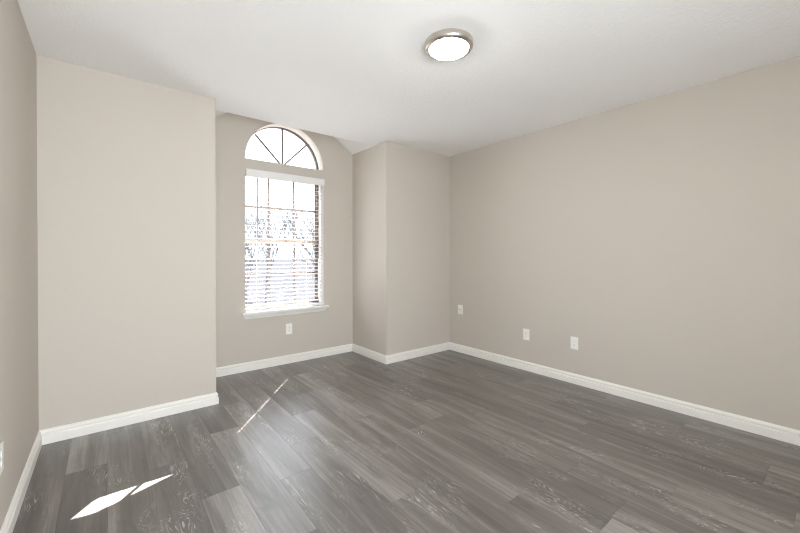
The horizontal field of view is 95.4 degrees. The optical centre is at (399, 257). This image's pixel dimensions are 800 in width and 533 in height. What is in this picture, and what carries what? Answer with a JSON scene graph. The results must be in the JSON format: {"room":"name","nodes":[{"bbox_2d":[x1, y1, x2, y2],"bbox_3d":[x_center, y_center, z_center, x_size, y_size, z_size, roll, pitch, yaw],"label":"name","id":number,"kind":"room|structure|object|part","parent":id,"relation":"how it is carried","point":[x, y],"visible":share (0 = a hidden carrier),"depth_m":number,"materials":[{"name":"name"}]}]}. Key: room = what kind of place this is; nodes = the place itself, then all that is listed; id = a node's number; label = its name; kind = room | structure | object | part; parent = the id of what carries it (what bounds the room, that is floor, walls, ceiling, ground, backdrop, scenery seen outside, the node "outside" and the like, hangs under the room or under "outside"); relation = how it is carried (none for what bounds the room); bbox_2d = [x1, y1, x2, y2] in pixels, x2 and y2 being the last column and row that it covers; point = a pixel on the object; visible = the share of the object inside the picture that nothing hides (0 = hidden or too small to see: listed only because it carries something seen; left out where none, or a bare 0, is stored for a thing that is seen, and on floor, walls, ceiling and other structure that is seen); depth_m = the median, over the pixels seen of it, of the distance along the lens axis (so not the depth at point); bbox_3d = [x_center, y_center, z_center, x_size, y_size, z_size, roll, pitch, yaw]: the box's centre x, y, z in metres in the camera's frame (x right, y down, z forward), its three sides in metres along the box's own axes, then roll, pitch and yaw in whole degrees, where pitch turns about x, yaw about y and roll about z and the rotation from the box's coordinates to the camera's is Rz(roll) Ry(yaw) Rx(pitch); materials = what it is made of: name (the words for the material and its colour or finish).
{"room":"empty bedroom","nodes":[
{"label":"empty bedroom","id":0,"kind":"room"},
{"bbox_2d":[0,0,38,529],"bbox_3d":[-0.950,0.034,0.485,0.200,2.610,4.848,0,0,-39],"label":"wall","id":1,"kind":"structure","parent":0,"point":[19,394],"depth_m":1.75,"materials":[{"name":"beige paint"}]},
{"bbox_2d":[0,441,3,474],"bbox_3d":[-1.593,0.803,1.454,0.009,0.114,0.070,0,0,-39],"label":"wall outlet","id":2,"kind":"object","parent":1,"relation":"attached to","point":[1,443],"visible":1,"depth_m":1.45,"materials":[{"name":"white plastic"}]},
{"bbox_2d":[0,431,41,532],"bbox_3d":[-0.865,1.143,0.560,0.016,0.091,4.448,0,0,-39],"label":"baseboard","id":3,"kind":"structure","parent":1,"relation":"attached to","point":[11,517],"depth_m":1.76,"materials":[{"name":"white paint"}]},
{"bbox_2d":[36,55,187,429],"bbox_3d":[-2.012,0.021,2.614,0.817,2.610,0.200,0,0,-39],"label":"wall","id":4,"kind":"structure","parent":0,"point":[112,148],"depth_m":2.50,"materials":[{"name":"beige paint"}]},
{"bbox_2d":[39,392,218,444],"bbox_3d":[-1.861,1.130,2.604,1.033,0.091,0.016,0,0,-39],"label":"baseboard","id":5,"kind":"structure","parent":4,"relation":"attached to","point":[55,434],"depth_m":2.55,"materials":[{"name":"white paint"}]},
{"bbox_2d":[187,92,215,397],"bbox_3d":[-1.837,0.027,3.206,0.200,2.590,0.903,0,0,-39],"label":"wall","id":6,"kind":"structure","parent":0,"point":[201,180],"depth_m":2.85,"materials":[{"name":"beige paint"}]},
{"bbox_2d":[215,113,352,367],"bbox_3d":[-1.317,-0.255,4.075,1.704,3.144,0.200,0,0,-39],"label":"wall","id":7,"kind":"structure","parent":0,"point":[239,340],"depth_m":3.93,"materials":[{"name":"beige paint"}]},
{"bbox_2d":[216,344,351,376],"bbox_3d":[-1.249,1.121,4.000,1.704,0.091,0.016,0,0,-39],"label":"baseboard","id":8,"kind":"structure","parent":7,"relation":"attached to","point":[275,361],"depth_m":3.95,"materials":[{"name":"white paint"}]},
{"bbox_2d":[241,175,328,319],"bbox_3d":[-1.281,-0.137,4.060,0.968,1.542,0.240,0,0,-39],"label":"window","id":9,"kind":"structure","parent":7,"relation":"attached to","point":[313,308],"depth_m":4.12,"materials":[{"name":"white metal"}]},
{"bbox_3d":[-1.349,-0.525,4.130,0.852,0.728,0.020,0,0,-39],"label":"sash","id":10,"kind":"part","parent":9,"relation":"part of","materials":[{"name":"glass"}]},
{"bbox_3d":[-1.325,-0.176,4.102,0.852,0.054,0.011,0,0,-39],"label":"meeting rail","id":11,"kind":"part","parent":9,"relation":"part of","materials":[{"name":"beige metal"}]},
{"bbox_3d":[-1.335,0.178,4.117,0.852,0.737,0.020,0,0,-39],"label":"sash","id":12,"kind":"part","parent":9,"relation":"part of","materials":[{"name":"white metal"}]},
{"bbox_3d":[-1.262,0.574,4.042,0.968,0.022,0.182,0,0,-39],"label":"sill","id":13,"kind":"part","parent":9,"relation":"part of","materials":[{"name":"white paint"}]},
{"bbox_3d":[-1.344,-0.171,4.126,0.892,1.475,0.057,0,0,-39],"label":"frame","id":14,"kind":"part","parent":9,"relation":"part of","materials":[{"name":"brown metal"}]},
{"bbox_2d":[245,168,324,311],"bbox_3d":[-1.254,-0.178,4.029,0.880,1.470,0.089,0,0,-39],"label":"window blind","id":15,"kind":"object","parent":7,"relation":"attached to","point":[248,172],"visible":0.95,"depth_m":3.99,"materials":[{"name":"white plastic"}]},
{"bbox_3d":[-1.515,-0.162,3.848,0.002,1.400,0.001,0,0,-24],"label":"lift cord","id":16,"kind":"part","parent":15,"relation":"part of","materials":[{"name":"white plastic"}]},
{"bbox_3d":[-1.268,0.546,4.046,0.868,0.022,0.048,0,0,-39],"label":"rail","id":17,"kind":"part","parent":15,"relation":"part of","materials":[{"name":"white plastic"}]},
{"bbox_3d":[-1.078,-0.164,4.200,0.001,1.400,0.002,0,0,6],"label":"lift cord","id":18,"kind":"part","parent":15,"relation":"part of","materials":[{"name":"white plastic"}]},
{"bbox_2d":[253,127,317,169],"bbox_3d":[-1.338,-1.241,4.121,0.880,0.440,0.052,0,0,-39],"label":"window","id":19,"kind":"structure","parent":7,"relation":"attached to","point":[281,128],"depth_m":4.13,"materials":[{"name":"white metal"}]},
{"bbox_2d":[286,323,291,333],"bbox_3d":[-1.225,0.789,4.022,0.070,0.114,0.009,0,0,-39],"label":"wall outlet","id":20,"kind":"object","parent":7,"relation":"attached to","point":[288,326],"visible":1,"depth_m":4.02,"materials":[{"name":"white plastic"}]},
{"bbox_2d":[352,141,400,355],"bbox_3d":[-0.355,0.019,4.401,0.200,2.590,0.903,0,0,-39],"label":"wall","id":21,"kind":"structure","parent":0,"point":[376,170],"depth_m":4.11,"materials":[{"name":"beige paint"}]},
{"bbox_2d":[352,344,385,363],"bbox_3d":[-0.371,1.120,4.256,0.016,0.091,0.719,0,0,-39],"label":"baseboard","id":22,"kind":"structure","parent":21,"relation":"attached to","point":[379,357],"depth_m":4.22,"materials":[{"name":"white paint"}]},
{"bbox_2d":[13,350,799,532],"bbox_3d":[0.355,1.254,1.996,3.819,0.150,5.250,0,0,-39],"label":"floor","id":23,"kind":"structure","parent":0,"point":[448,441],"depth_m":2.07,"materials":[{"name":"grey plastic"}]},
{"bbox_2d":[17,0,799,155],"bbox_3d":[0.355,-1.587,1.979,4.119,0.654,5.550,0,0,-39],"label":"ceiling","id":24,"kind":"structure","parent":0,"point":[361,71],"depth_m":2.27,"materials":[{"name":"white paint"}]},
{"bbox_2d":[425,28,473,60],"bbox_3d":[0.288,-1.229,2.145,0.285,0.065,0.285,0,0,-39],"label":"ceiling light","id":25,"kind":"object","parent":24,"relation":"attached to","point":[450,44],"visible":1,"depth_m":2.08,"materials":[{"name":"white glass"}]},
{"bbox_2d":[401,145,449,351],"bbox_3d":[0.254,0.009,4.441,0.798,2.610,0.200,0,0,-39],"label":"wall","id":26,"kind":"structure","parent":0,"point":[425,175],"depth_m":4.34,"materials":[{"name":"beige paint"}]},
{"bbox_2d":[386,342,449,363],"bbox_3d":[0.238,1.120,4.296,1.014,0.091,0.016,0,0,-39],"label":"baseboard","id":27,"kind":"structure","parent":26,"relation":"attached to","point":[397,357],"depth_m":4.25,"materials":[{"name":"white paint"}]},
{"bbox_2d":[449,56,799,429],"bbox_3d":[2.101,0.018,2.945,0.200,2.610,4.848,0,0,-39],"label":"wall","id":28,"kind":"structure","parent":0,"point":[660,234],"depth_m":2.89,"materials":[{"name":"beige paint"}]},
{"bbox_2d":[458,305,462,314],"bbox_3d":[0.737,0.640,4.469,0.016,0.114,0.070,0,0,-39],"label":"cable plate","id":29,"kind":"object","parent":28,"relation":"attached to","point":[460,307],"visible":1,"depth_m":4.47,"materials":[{"name":"white plastic"}]},
{"bbox_2d":[523,328,528,339],"bbox_3d":[1.307,0.797,3.769,0.009,0.114,0.070,0,0,-39],"label":"wall outlet","id":30,"kind":"object","parent":28,"relation":"attached to","point":[525,331],"visible":1,"depth_m":3.77,"materials":[{"name":"white plastic"}]},
{"bbox_2d":[571,336,577,349],"bbox_3d":[1.619,0.796,3.382,0.009,0.114,0.070,0,0,-39],"label":"wall outlet","id":31,"kind":"object","parent":28,"relation":"attached to","point":[574,340],"visible":1,"depth_m":3.38,"materials":[{"name":"white plastic"}]},
{"bbox_2d":[449,342,799,445],"bbox_3d":[2.017,1.128,2.884,0.016,0.091,4.448,0,0,-39],"label":"baseboard","id":32,"kind":"structure","parent":28,"relation":"attached to","point":[789,435],"depth_m":2.88,"materials":[{"name":"white paint"}]},
{"label":"outside","id":33,"kind":"structure","parent":0,"visible":0},
{"bbox_2d":[245,257,313,304],"bbox_3d":[-130.557,2.644,241.588,600.000,0.300,660.000,0,0,-39],"label":"ground","id":34,"kind":"structure","parent":33,"point":[297,259],"depth_m":55.27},
{"bbox_2d":[245,212,262,273],"bbox_3d":[-6.843,0.538,13.768,3.114,6.736,3.486,0,0,-1],"label":"bare tree","id":35,"kind":"object","parent":34,"relation":"on","point":[253,224],"visible":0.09,"depth_m":13.80,"materials":[{"name":"grey plant"}]},
{"bbox_2d":[245,198,276,304],"bbox_3d":[-9.001,0.374,18.970,4.843,7.000,2.889,0,0,22],"label":"bare tree","id":36,"kind":"object","parent":34,"relation":"on","point":[258,251],"visible":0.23,"depth_m":18.66,"materials":[{"name":"grey plant"}]},
{"bbox_2d":[245,197,278,297],"bbox_3d":[-13.070,-0.904,33.937,3.832,9.371,6.891,0,0,-22],"label":"bare tree","id":37,"kind":"object","parent":34,"relation":"on","point":[264,197],"visible":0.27,"depth_m":33.71,"materials":[{"name":"grey plant"}]},
{"bbox_2d":[245,199,305,302],"bbox_3d":[-8.816,-0.196,25.602,3.936,8.058,3.987,0,0,14],"label":"bare tree","id":38,"kind":"object","parent":34,"relation":"on","point":[288,213],"visible":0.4,"depth_m":25.45,"materials":[{"name":"grey plant"}]},
{"bbox_2d":[278,197,313,271],"bbox_3d":[-4.243,0.362,18.763,4.257,7.026,2.523,0,0,-37],"label":"bare tree","id":39,"kind":"object","parent":34,"relation":"on","point":[296,214],"visible":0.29,"depth_m":17.96,"materials":[{"name":"grey plant"}]},
{"bbox_2d":[295,194,313,239],"bbox_3d":[-5.236,-0.373,25.425,4.061,8.414,4.105,0,0,3],"label":"bare tree","id":40,"kind":"object","parent":34,"relation":"on","point":[309,222],"visible":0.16,"depth_m":24.43,"materials":[{"name":"grey plant"}]}
]}

